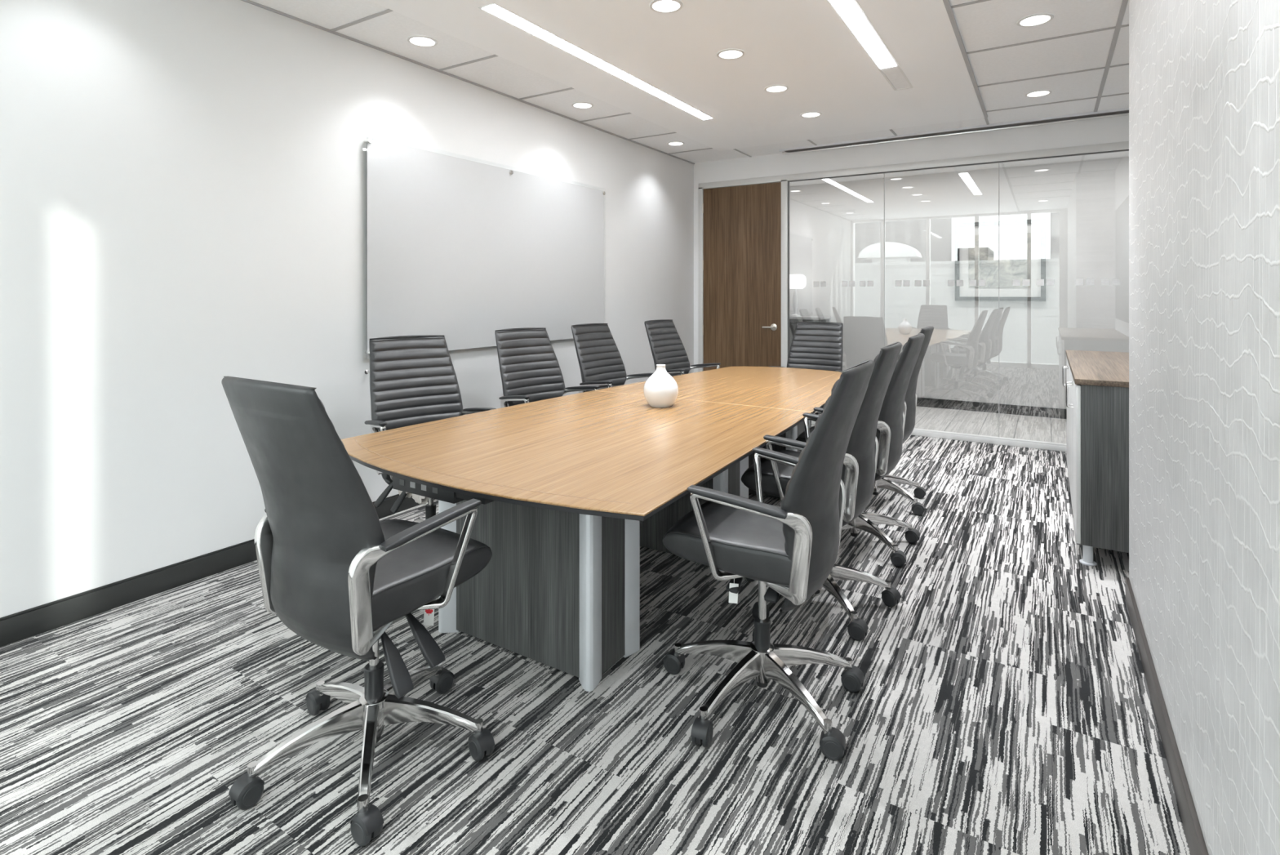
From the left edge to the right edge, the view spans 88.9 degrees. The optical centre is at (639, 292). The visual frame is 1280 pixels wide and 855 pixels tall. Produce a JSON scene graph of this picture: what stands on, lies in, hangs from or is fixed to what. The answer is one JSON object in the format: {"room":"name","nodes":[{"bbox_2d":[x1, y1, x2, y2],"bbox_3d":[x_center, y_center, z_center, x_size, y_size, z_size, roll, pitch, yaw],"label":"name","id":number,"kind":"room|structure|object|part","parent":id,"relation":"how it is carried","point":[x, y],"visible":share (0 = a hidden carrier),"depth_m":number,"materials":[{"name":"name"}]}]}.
{"room":"conference room","nodes":[
{"label":"conference room","id":0,"kind":"room"},
{"bbox_2d":[0,0,693,617],"bbox_3d":[-1.280,-0.205,4.530,0.150,3.120,7.155,0,0,32],"label":"wall","id":1,"kind":"structure","parent":0,"point":[183,183],"depth_m":3.05,"materials":[{"name":"paint"}]},
{"bbox_2d":[0,493,435,646],"bbox_3d":[-1.216,1.301,4.478,0.014,0.108,6.935,0,0,32],"label":"baseboard","id":2,"kind":"structure","parent":1,"relation":"attached to","point":[27,623],"depth_m":2.84,"materials":[{"name":"plastic"}]},
{"bbox_2d":[240,0,694,164],"bbox_3d":[-1.216,-1.459,4.479,0.012,0.012,6.935,0,0,32],"label":"trim","id":3,"kind":"structure","parent":1,"relation":"attached to","point":[254,3],"depth_m":4.22,"materials":[{"name":"paint"}]},
{"bbox_2d":[363,137,605,373],"bbox_3d":[-0.963,-0.224,4.839,0.062,1.416,2.455,0,0,32],"label":"board","id":4,"kind":"object","parent":1,"relation":"attached to","point":[461,251],"visible":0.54,"depth_m":4.51,"materials":[{"name":"metal"}]},
{"bbox_2d":[0,405,1191,854],"bbox_3d":[1.402,1.405,3.951,8.200,0.100,9.010,0,0,32],"label":"floor","id":5,"kind":"structure","parent":0,"point":[1003,705],"depth_m":2.05,"materials":[{"name":"carpet"}]},
{"bbox_2d":[221,376,494,846],"bbox_3d":[-0.796,0.789,1.935,0.674,1.128,0.692,0,0,32],"label":"office chair","id":6,"kind":"object","parent":5,"relation":"on","point":[337,575],"visible":1,"depth_m":1.71,"materials":[{"name":"black leather"}]},
{"bbox_3d":[-0.992,0.763,1.994,0.157,0.317,0.356,0,0,32],"label":"armrest frame","id":7,"kind":"part","parent":6,"relation":"part of","materials":[{"name":"metal"}]},
{"bbox_3d":[-0.902,0.596,1.725,0.492,0.749,0.232,0,0,32],"label":"backrest","id":8,"kind":"part","parent":6,"relation":"part of","materials":[{"name":"black leather"}]},
{"bbox_3d":[-0.622,0.763,1.763,0.157,0.317,0.356,0,0,32],"label":"armrest frame","id":9,"kind":"part","parent":6,"relation":"part of","materials":[{"name":"metal"}]},
{"bbox_3d":[-0.758,0.821,1.956,0.450,0.121,0.468,0,0,32],"label":"seat","id":10,"kind":"part","parent":6,"relation":"part of","materials":[{"name":"black leather"}]},
{"bbox_2d":[364,335,496,522],"bbox_3d":[-1.080,0.799,3.393,0.685,1.108,0.683,0,0,-40],"label":"office chair","id":11,"kind":"object","parent":5,"relation":"on","point":[413,379],"visible":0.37,"depth_m":3.52,"materials":[{"name":"black leather"}]},
{"bbox_3d":[-1.278,0.783,3.268,0.157,0.317,0.356,0,0,-40],"label":"armrest frame","id":12,"kind":"part","parent":11,"relation":"part of","materials":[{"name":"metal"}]},
{"bbox_3d":[-1.227,0.616,3.546,0.492,0.749,0.232,0,0,-40],"label":"backrest","id":13,"kind":"part","parent":11,"relation":"part of","materials":[{"name":"black leather"}]},
{"bbox_3d":[-0.944,0.783,3.548,0.157,0.317,0.356,0,0,-40],"label":"armrest frame","id":14,"kind":"part","parent":11,"relation":"part of","materials":[{"name":"metal"}]},
{"bbox_2d":[494,327,599,407],"bbox_3d":[-0.582,0.799,4.147,0.696,1.108,0.667,0,0,43],"label":"office chair","id":15,"kind":"object","parent":5,"relation":"on","point":[530,368],"visible":0.37,"depth_m":4.31,"materials":[{"name":"black leather"}]},
{"bbox_3d":[-0.753,0.783,4.045,0.356,0.317,0.157,0,0,43],"label":"armrest frame","id":16,"kind":"part","parent":15,"relation":"part of","materials":[{"name":"metal"}]},
{"bbox_3d":[-0.737,0.616,4.328,0.232,0.749,0.492,0,0,43],"label":"backrest","id":17,"kind":"part","parent":15,"relation":"part of","materials":[{"name":"black leather"}]},
{"bbox_3d":[-0.456,0.783,4.364,0.356,0.317,0.157,0,0,43],"label":"armrest frame","id":18,"kind":"part","parent":15,"relation":"part of","materials":[{"name":"metal"}]},
{"bbox_2d":[341,366,841,691],"bbox_3d":[0.281,0.985,3.720,1.562,0.741,3.719,0,0,32],"label":"conference table","id":19,"kind":"object","parent":5,"relation":"on","point":[570,489],"visible":0.8,"depth_m":2.46,"materials":[{"name":"brown wood"}]},
{"bbox_2d":[399,479,404,485],"bbox_3d":[-0.855,0.683,2.347,0.026,0.020,0.002,0,0,32],"label":"socket","id":20,"kind":"object","parent":19,"relation":"attached to","point":[402,482],"depth_m":2.35,"materials":[{"name":"grey plastic"}]},
{"bbox_2d":[409,481,415,488],"bbox_3d":[-0.806,0.683,2.316,0.026,0.020,0.002,0,0,32],"label":"socket","id":21,"kind":"object","parent":19,"relation":"attached to","point":[412,485],"depth_m":2.32,"materials":[{"name":"paint"}]},
{"bbox_2d":[421,484,426,490],"bbox_3d":[-0.757,0.683,2.285,0.026,0.020,0.002,0,0,32],"label":"socket","id":22,"kind":"object","parent":19,"relation":"attached to","point":[423,486],"depth_m":2.29,"materials":[{"name":"paint"}]},
{"bbox_2d":[432,487,437,493],"bbox_3d":[-0.708,0.683,2.255,0.026,0.020,0.002,0,0,32],"label":"socket","id":23,"kind":"object","parent":19,"relation":"attached to","point":[434,490],"depth_m":2.25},
{"bbox_3d":[-0.768,1.002,2.627,0.081,0.705,0.080,0,0,-22],"label":"corner post","id":24,"kind":"part","parent":19,"relation":"part of","materials":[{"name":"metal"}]},
{"bbox_3d":[-0.172,1.002,2.255,0.080,0.705,0.081,0,0,-4],"label":"corner post","id":25,"kind":"part","parent":19,"relation":"part of","materials":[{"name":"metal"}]},
{"bbox_3d":[-0.038,1.002,2.470,0.081,0.705,0.080,0,0,-22],"label":"corner post","id":26,"kind":"part","parent":19,"relation":"part of","materials":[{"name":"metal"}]},
{"bbox_2d":[643,364,678,407],"bbox_3d":[0.113,0.503,3.533,0.191,0.222,0.191,0,0,32],"label":"vase","id":27,"kind":"object","parent":19,"relation":"on","point":[660,389],"visible":1,"depth_m":3.47,"materials":[{"name":"white ceramic"}]},
{"bbox_3d":[0.401,1.002,3.212,0.080,0.705,0.081,0,0,-4],"label":"corner post","id":28,"kind":"part","parent":19,"relation":"part of","materials":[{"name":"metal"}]},
{"bbox_3d":[0.535,1.002,3.427,0.081,0.705,0.080,0,0,-22],"label":"corner post","id":29,"kind":"part","parent":19,"relation":"part of","materials":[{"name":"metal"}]},
{"bbox_3d":[0.984,1.002,4.204,0.080,0.705,0.081,0,0,-4],"label":"corner post","id":30,"kind":"part","parent":19,"relation":"part of","materials":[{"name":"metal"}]},
{"bbox_2d":[571,323,653,392],"bbox_3d":[-0.137,0.799,4.854,0.685,1.108,0.684,0,0,37],"label":"office chair","id":31,"kind":"object","parent":5,"relation":"on","point":[601,363],"visible":0.39,"depth_m":4.96,"materials":[{"name":"black leather"}]},
{"bbox_3d":[-0.304,0.783,4.687,0.356,0.317,0.157,0,0,37],"label":"armrest frame","id":32,"kind":"part","parent":31,"relation":"part of","materials":[{"name":"metal"}]},
{"bbox_3d":[-0.317,0.616,4.970,0.232,0.749,0.492,0,0,37],"label":"backrest","id":33,"kind":"part","parent":31,"relation":"part of","materials":[{"name":"black leather"}]},
{"bbox_3d":[-0.042,0.783,5.035,0.356,0.317,0.157,0,0,37],"label":"armrest frame","id":34,"kind":"part","parent":31,"relation":"part of","materials":[{"name":"metal"}]},
{"bbox_2d":[644,319,720,376],"bbox_3d":[0.412,0.799,5.506,0.699,1.108,0.675,0,0,37],"label":"office chair","id":35,"kind":"object","parent":5,"relation":"on","point":[667,348],"visible":0.34,"depth_m":5.67,"materials":[{"name":"black leather"}]},
{"bbox_3d":[0.233,0.616,5.663,0.232,0.749,0.492,0,0,37],"label":"backrest","id":36,"kind":"part","parent":35,"relation":"part of","materials":[{"name":"black leather"}]},
{"bbox_3d":[0.247,0.783,5.380,0.356,0.317,0.157,0,0,37],"label":"armrest frame","id":37,"kind":"part","parent":35,"relation":"part of","materials":[{"name":"metal"}]},
{"bbox_3d":[0.509,0.783,5.729,0.356,0.317,0.157,0,0,37],"label":"armrest frame","id":38,"kind":"part","parent":35,"relation":"part of","materials":[{"name":"metal"}]},
{"bbox_2d":[662,359,875,759],"bbox_3d":[0.399,0.789,2.189,0.698,1.128,0.687,0,0,30],"label":"office chair","id":39,"kind":"object","parent":5,"relation":"on","point":[791,548],"visible":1,"depth_m":2.01,"materials":[{"name":"black leather"}]},
{"bbox_3d":[0.372,0.821,2.212,0.468,0.121,0.450,0,0,30],"label":"seat","id":40,"kind":"part","parent":39,"relation":"part of","materials":[{"name":"black leather"}]},
{"bbox_3d":[0.342,0.763,1.977,0.356,0.317,0.157,0,0,30],"label":"armrest frame","id":41,"kind":"part","parent":39,"relation":"part of","materials":[{"name":"metal"}]},
{"bbox_3d":[0.560,0.763,2.355,0.356,0.317,0.157,0,0,30],"label":"armrest frame","id":42,"kind":"part","parent":39,"relation":"part of","materials":[{"name":"metal"}]},
{"bbox_3d":[0.608,0.596,2.076,0.232,0.749,0.492,0,0,30],"label":"backrest","id":43,"kind":"part","parent":39,"relation":"part of","materials":[{"name":"black leather"}]},
{"bbox_2d":[768,321,843,426],"bbox_3d":[1.468,0.811,5.609,0.681,1.084,0.677,0,0,33],"label":"office chair","id":44,"kind":"object","parent":5,"relation":"on","point":[817,345],"visible":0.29,"depth_m":5.79,"materials":[{"name":"black leather"}]},
{"bbox_3d":[1.567,0.640,5.797,0.492,0.749,0.232,0,0,33],"label":"backrest","id":45,"kind":"part","parent":44,"relation":"part of","materials":[{"name":"black leather"}]},
{"bbox_2d":[789,315,831,349],"bbox_3d":[1.763,0.830,8.454,1.290,1.050,0.455,0,0,32],"label":"console table","id":46,"kind":"object","parent":5,"relation":"on","point":[793,320],"visible":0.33,"depth_m":8.11,"materials":[{"name":"grey laminate"}]},
{"bbox_2d":[789,274,806,316],"bbox_3d":[1.966,0.040,8.260,0.270,0.530,0.270,0,0,32],"label":"table lamp","id":47,"kind":"object","parent":46,"relation":"on","point":[796,281],"visible":0.91,"depth_m":8.17,"materials":[{"name":"white ceramic"}]},
{"bbox_3d":[1.966,-0.135,8.260,0.270,0.180,0.270,0,0,32],"label":"lamp shade","id":48,"kind":"part","parent":47,"relation":"part of","materials":[{"name":"fabric"}]},
{"bbox_2d":[741,342,902,640],"bbox_3d":[0.774,0.785,2.886,0.695,1.136,0.681,0,0,30],"label":"office chair","id":49,"kind":"object","parent":5,"relation":"on","point":[860,463],"visible":0.63,"depth_m":2.66,"materials":[{"name":"black leather"}]},
{"bbox_3d":[0.733,0.812,2.888,0.468,0.121,0.450,0,0,30],"label":"seat","id":50,"kind":"part","parent":49,"relation":"part of","materials":[{"name":"black leather"}]},
{"bbox_3d":[0.704,0.755,2.653,0.356,0.317,0.157,0,0,30],"label":"armrest frame","id":51,"kind":"part","parent":49,"relation":"part of","materials":[{"name":"metal"}]},
{"bbox_3d":[0.921,0.755,3.031,0.356,0.317,0.157,0,0,30],"label":"armrest frame","id":52,"kind":"part","parent":49,"relation":"part of","materials":[{"name":"metal"}]},
{"bbox_3d":[0.969,0.588,2.752,0.232,0.749,0.492,0,0,30],"label":"backrest","id":53,"kind":"part","parent":49,"relation":"part of","materials":[{"name":"black leather"}]},
{"bbox_2d":[795,333,924,567],"bbox_3d":[1.171,0.786,3.555,0.712,1.138,0.672,0,0,17],"label":"office chair","id":54,"kind":"object","parent":5,"relation":"on","point":[891,419],"visible":0.59,"depth_m":3.30,"materials":[{"name":"black leather"}]},
{"bbox_3d":[1.120,0.817,3.555,0.468,0.121,0.450,0,0,31],"label":"seat","id":55,"kind":"part","parent":54,"relation":"part of","materials":[{"name":"black leather"}]},
{"bbox_3d":[1.087,0.759,3.320,0.356,0.317,0.157,0,0,31],"label":"armrest frame","id":56,"kind":"part","parent":54,"relation":"part of","materials":[{"name":"metal"}]},
{"bbox_3d":[1.354,0.592,3.414,0.232,0.749,0.492,0,0,31],"label":"backrest","id":57,"kind":"part","parent":54,"relation":"part of","materials":[{"name":"black leather"}]},
{"bbox_3d":[1.311,0.759,3.695,0.356,0.317,0.157,0,0,31],"label":"armrest frame","id":58,"kind":"part","parent":54,"relation":"part of","materials":[{"name":"metal"}]},
{"bbox_2d":[872,325,933,515],"bbox_3d":[1.518,0.785,4.249,0.698,1.136,0.686,0,0,31],"label":"office chair","id":59,"kind":"object","parent":5,"relation":"on","point":[889,482],"visible":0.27,"depth_m":4.07,"materials":[{"name":"black leather"}]},
{"bbox_3d":[1.460,0.755,4.042,0.356,0.317,0.157,0,0,31],"label":"armrest frame","id":60,"kind":"part","parent":59,"relation":"part of","materials":[{"name":"metal"}]},
{"bbox_3d":[1.684,0.755,4.416,0.356,0.317,0.157,0,0,31],"label":"armrest frame","id":61,"kind":"part","parent":59,"relation":"part of","materials":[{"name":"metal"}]},
{"bbox_3d":[1.727,0.588,4.136,0.232,0.749,0.492,0,0,31],"label":"backrest","id":62,"kind":"part","parent":59,"relation":"part of","materials":[{"name":"black leather"}]},
{"bbox_2d":[1062,350,1128,565],"bbox_3d":[2.885,0.892,3.910,0.579,0.926,1.912,0,0,32],"label":"credenza","id":63,"kind":"object","parent":5,"relation":"on","point":[1097,384],"visible":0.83,"depth_m":3.21,"materials":[{"name":"grey laminate"}]},
{"bbox_3d":[2.931,0.573,4.500,0.033,0.135,0.010,0,0,32],"label":"handle","id":64,"kind":"part","parent":63,"relation":"part of","materials":[{"name":"metal"}]},
{"bbox_3d":[2.876,0.573,4.412,0.033,0.135,0.010,0,0,32],"label":"handle","id":65,"kind":"part","parent":63,"relation":"part of","materials":[{"name":"metal"}]},
{"bbox_3d":[3.051,0.855,4.643,0.019,0.784,0.468,0,0,32],"label":"door","id":66,"kind":"part","parent":63,"relation":"part of","materials":[{"name":"wood"}]},
{"bbox_3d":[2.801,0.855,4.242,0.019,0.784,0.468,0,0,32],"label":"door","id":67,"kind":"part","parent":63,"relation":"part of","materials":[{"name":"wood"}]},
{"bbox_3d":[2.431,0.573,3.698,0.033,0.135,0.010,0,0,32],"label":"handle","id":68,"kind":"part","parent":63,"relation":"part of","materials":[{"name":"metal"}]},
{"bbox_3d":[2.376,0.573,3.610,0.033,0.135,0.010,0,0,32],"label":"handle","id":69,"kind":"part","parent":63,"relation":"part of","materials":[{"name":"metal"}]},
{"bbox_3d":[2.551,0.855,3.841,0.019,0.784,0.468,0,0,32],"label":"door","id":70,"kind":"part","parent":63,"relation":"part of","materials":[{"name":"wood"}]},
{"bbox_3d":[2.301,0.855,3.440,0.019,0.784,0.468,0,0,32],"label":"door","id":71,"kind":"part","parent":63,"relation":"part of","materials":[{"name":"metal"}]},
{"bbox_3d":[2.243,1.302,3.268,0.072,0.105,0.072,0,0,32],"label":"leg","id":72,"kind":"part","parent":63,"relation":"part of","materials":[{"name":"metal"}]},
{"bbox_2d":[249,0,1128,163],"bbox_3d":[0.526,-1.474,3.404,4.407,0.042,7.155,0,0,32],"label":"ceiling","id":73,"kind":"structure","parent":0,"point":[804,46],"depth_m":4.11,"materials":[{"name":"paint"}]},
{"bbox_2d":[329,8,393,31],"bbox_3d":[-1.503,-1.463,3.517,0.542,0.004,0.024,0,0,32],"label":"trim","id":74,"kind":"structure","parent":73,"relation":"attached to","point":[388,11],"depth_m":3.50,"materials":[{"name":"paint"}]},
{"bbox_2d":[406,35,437,47],"bbox_3d":[-1.268,-1.462,3.807,0.172,0.006,0.172,0,0,32],"label":"recessed light","id":75,"kind":"object","parent":73,"relation":"in","point":[421,41],"visible":1,"depth_m":3.80,"materials":[{"name":"white laminate"}]},
{"bbox_2d":[438,54,497,71],"bbox_3d":[-1.098,-1.463,4.167,0.542,0.004,0.024,0,0,32],"label":"trim","id":76,"kind":"structure","parent":73,"relation":"attached to","point":[493,55],"depth_m":4.16,"materials":[{"name":"paint"}]},
{"bbox_2d":[518,87,573,99],"bbox_3d":[-0.694,-1.463,4.817,0.542,0.004,0.024,0,0,32],"label":"trim","id":77,"kind":"structure","parent":73,"relation":"attached to","point":[571,88],"depth_m":4.81,"materials":[{"name":"paint"}]},
{"bbox_2d":[571,102,593,108],"bbox_3d":[-0.450,-1.462,5.111,0.172,0.006,0.172,0,0,32],"label":"recessed light","id":78,"kind":"object","parent":73,"relation":"in","point":[577,104],"visible":1,"depth_m":5.11,"materials":[{"name":"white laminate"}]},
{"bbox_2d":[478,2,714,119],"bbox_3d":[-0.102,-1.456,4.394,0.112,0.016,2.562,0,0,32],"label":"recessed light","id":79,"kind":"object","parent":73,"relation":"in","point":[494,9],"visible":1,"depth_m":3.99,"materials":[{"name":"glowing white acrylic diffuser"}]},
{"bbox_2d":[579,112,631,122],"bbox_3d":[-0.289,-1.463,5.466,0.542,0.004,0.024,0,0,32],"label":"trim","id":80,"kind":"structure","parent":73,"relation":"attached to","point":[627,113],"depth_m":5.45,"materials":[{"name":"paint"}]},
{"bbox_2d":[628,132,675,139],"bbox_3d":[0.116,-1.463,6.116,0.542,0.004,0.024,0,0,32],"label":"trim","id":81,"kind":"structure","parent":73,"relation":"attached to","point":[672,132],"depth_m":6.10,"materials":[{"name":"paint"}]},
{"bbox_2d":[648,0,683,13],"bbox_3d":[0.133,-1.450,3.306,0.172,0.006,0.172,0,0,32],"label":"recessed light","id":82,"kind":"object","parent":73,"relation":"in","point":[657,6],"visible":1,"depth_m":3.31,"materials":[{"name":"white plastic"}]},
{"bbox_2d":[666,141,684,146],"bbox_3d":[0.352,-1.462,6.426,0.172,0.006,0.172,0,0,32],"label":"recessed light","id":83,"kind":"object","parent":73,"relation":"in","point":[673,143],"visible":1,"depth_m":6.41,"materials":[{"name":"white laminate"}]},
{"bbox_2d":[667,147,711,154],"bbox_3d":[0.521,-1.463,6.766,0.542,0.004,0.024,0,0,32],"label":"trim","id":84,"kind":"structure","parent":73,"relation":"attached to","point":[708,148],"depth_m":6.76,"materials":[{"name":"paint"}]},
{"bbox_2d":[716,48,745,59],"bbox_3d":[0.553,-1.450,3.981,0.172,0.006,0.172,0,0,32],"label":"recessed light","id":85,"kind":"object","parent":73,"relation":"in","point":[727,54],"visible":1,"depth_m":3.98,"materials":[{"name":"white laminate"}]},
{"bbox_2d":[733,148,751,156],"bbox_3d":[1.070,-1.463,6.848,0.020,0.004,0.495,0,0,32],"label":"trim","id":86,"kind":"structure","parent":73,"relation":"attached to","point":[735,148],"depth_m":6.86,"materials":[{"name":"paint"}]},
{"bbox_2d":[764,84,788,93],"bbox_3d":[0.974,-1.450,4.655,0.172,0.006,0.172,0,0,32],"label":"recessed light","id":87,"kind":"object","parent":73,"relation":"in","point":[774,88],"visible":1,"depth_m":4.65,"materials":[{"name":"white laminate"}]},
{"bbox_2d":[800,111,822,117],"bbox_3d":[1.397,-1.450,5.335,0.172,0.006,0.172,0,0,32],"label":"recessed light","id":88,"kind":"object","parent":73,"relation":"in","point":[807,114],"visible":1,"depth_m":5.33,"materials":[{"name":"white plastic"}]},
{"bbox_2d":[826,0,913,90],"bbox_3d":[1.209,-1.456,3.580,0.127,0.016,2.567,0,0,32],"label":"recessed light","id":89,"kind":"object","parent":73,"relation":"in","point":[850,12],"visible":1,"depth_m":3.76,"materials":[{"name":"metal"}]},
{"bbox_2d":[779,107,1128,155],"bbox_3d":[2.745,-1.447,5.951,3.034,0.036,0.125,0,0,32],"label":"air vent","id":90,"kind":"object","parent":73,"relation":"attached to","point":[1124,111],"visible":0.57,"depth_m":5.84,"materials":[{"name":"metal"}]},
{"bbox_2d":[942,0,987,118],"bbox_3d":[1.176,-1.457,2.696,0.022,0.016,6.440,0,0,32],"label":"trim","id":91,"kind":"structure","parent":73,"relation":"attached to","point":[947,4],"depth_m":3.92,"materials":[{"name":"paint"}]},
{"bbox_2d":[951,0,991,8],"bbox_3d":[2.065,-1.463,3.063,1.135,0.004,0.024,0,0,32],"label":"trim","id":92,"kind":"structure","parent":73,"relation":"attached to","point":[978,1],"depth_m":3.31,"materials":[{"name":"paint"}]},
{"bbox_2d":[1016,13,1053,26],"bbox_3d":[2.125,-1.462,3.512,0.172,0.006,0.172,0,0,32],"label":"recessed light","id":93,"kind":"object","parent":73,"relation":"in","point":[1035,20],"visible":1,"depth_m":3.50,"materials":[{"name":"white plastic"}]},
{"bbox_2d":[1024,89,1052,97],"bbox_3d":[2.933,-1.462,4.808,0.172,0.006,0.172,0,0,32],"label":"recessed light","id":94,"kind":"object","parent":73,"relation":"in","point":[1038,93],"visible":1,"depth_m":4.80,"materials":[{"name":"white laminate"}]},
{"bbox_2d":[966,24,1128,54],"bbox_3d":[2.468,-1.463,3.709,1.135,0.004,0.024,0,0,32],"label":"trim","id":95,"kind":"structure","parent":73,"relation":"attached to","point":[1125,25],"depth_m":3.78,"materials":[{"name":"paint"}]},
{"bbox_2d":[977,63,1128,87],"bbox_3d":[2.870,-1.463,4.356,1.135,0.004,0.024,0,0,32],"label":"trim","id":96,"kind":"structure","parent":73,"relation":"attached to","point":[1124,64],"depth_m":4.40,"materials":[{"name":"paint"}]},
{"bbox_2d":[986,93,1128,112],"bbox_3d":[3.273,-1.463,5.002,1.135,0.004,0.024,0,0,32],"label":"trim","id":97,"kind":"structure","parent":73,"relation":"attached to","point":[1122,93],"depth_m":5.03,"materials":[{"name":"paint"}]},
{"bbox_2d":[1093,0,1128,111],"bbox_3d":[1.905,-1.463,2.425,0.024,0.004,6.750,0,0,32],"label":"trim","id":98,"kind":"structure","parent":73,"relation":"attached to","point":[1124,3],"depth_m":3.93,"materials":[{"name":"paint"}]},
{"bbox_2d":[693,115,1128,372],"bbox_3d":[2.387,-0.205,6.389,4.107,3.120,0.120,0,0,32],"label":"wall","id":99,"kind":"structure","parent":0,"point":[1113,129],"depth_m":6.23,"materials":[{"name":"grey paint"}]},
{"bbox_2d":[702,182,781,370],"bbox_3d":[1.093,0.093,7.119,0.918,2.507,0.100,0,0,32],"label":"door","id":100,"kind":"structure","parent":99,"relation":"in","point":[741,264],"depth_m":7.10,"materials":[{"name":"brown wood"}]},
{"bbox_3d":[1.408,0.370,6.902,0.072,0.072,0.046,0,0,32],"label":"handle","id":101,"kind":"part","parent":100,"relation":"part of","materials":[{"name":"silver metal"}]},
{"bbox_2d":[697,141,1128,372],"bbox_3d":[2.394,0.062,6.342,4.045,2.585,0.072,0,0,32],"label":"trim","id":102,"kind":"structure","parent":99,"relation":"attached to","point":[784,179],"depth_m":6.83,"materials":[{"name":"metal"}]},
{"bbox_2d":[787,149,1128,451],"bbox_3d":[2.836,0.092,6.069,3.005,2.525,0.059,0,0,32],"label":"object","id":103,"kind":"structure","parent":99,"relation":"in","point":[1089,282],"depth_m":5.90,"materials":[{"name":"metal"}]},
{"bbox_2d":[789,156,1128,408],"bbox_3d":[3.692,-0.145,7.626,8.200,3.000,0.150,0,0,32],"label":"wall","id":104,"kind":"structure","parent":0,"point":[837,228],"depth_m":7.51,"materials":[{"name":"glass"}]},
{"bbox_2d":[916,397,1066,418],"bbox_3d":[3.649,1.302,7.557,8.200,0.105,0.014,0,0,32],"label":"baseboard","id":105,"kind":"structure","parent":104,"relation":"attached to","point":[1051,412],"depth_m":7.34,"materials":[{"name":"plastic"}]},
{"bbox_2d":[955,218,1045,301],"bbox_3d":[4.018,-0.349,7.308,0.890,0.892,0.044,0,0,32],"label":"window","id":106,"kind":"structure","parent":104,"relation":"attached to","point":[1022,242],"depth_m":7.29,"materials":[{"name":"clear glass"}]},
{"bbox_2d":[968,232,1031,288],"bbox_3d":[4.017,-0.350,7.306,0.610,0.600,0.006,0,0,32],"label":"print","id":107,"kind":"object","parent":106,"relation":"attached to","point":[1015,248],"depth_m":7.30},
{"bbox_2d":[789,151,1128,186],"bbox_3d":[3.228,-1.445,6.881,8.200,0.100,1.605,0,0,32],"label":"window frame","id":108,"kind":"structure","parent":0,"point":[1125,153],"depth_m":7.32,"materials":[{"name":"paint"}]},
{"bbox_2d":[1128,0,1279,854],"bbox_3d":[1.353,-0.205,1.077,0.543,3.120,3.898,0,0,32],"label":"wall","id":109,"kind":"structure","parent":0,"point":[1204,75],"depth_m":1.45,"materials":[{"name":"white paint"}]},
{"bbox_2d":[1125,577,1208,854],"bbox_3d":[1.119,1.305,1.228,0.013,0.100,3.888,0,0,32],"label":"baseboard","id":110,"kind":"structure","parent":109,"relation":"attached to","point":[1195,838],"depth_m":1.88,"materials":[{"name":"grey plastic"}]}
]}

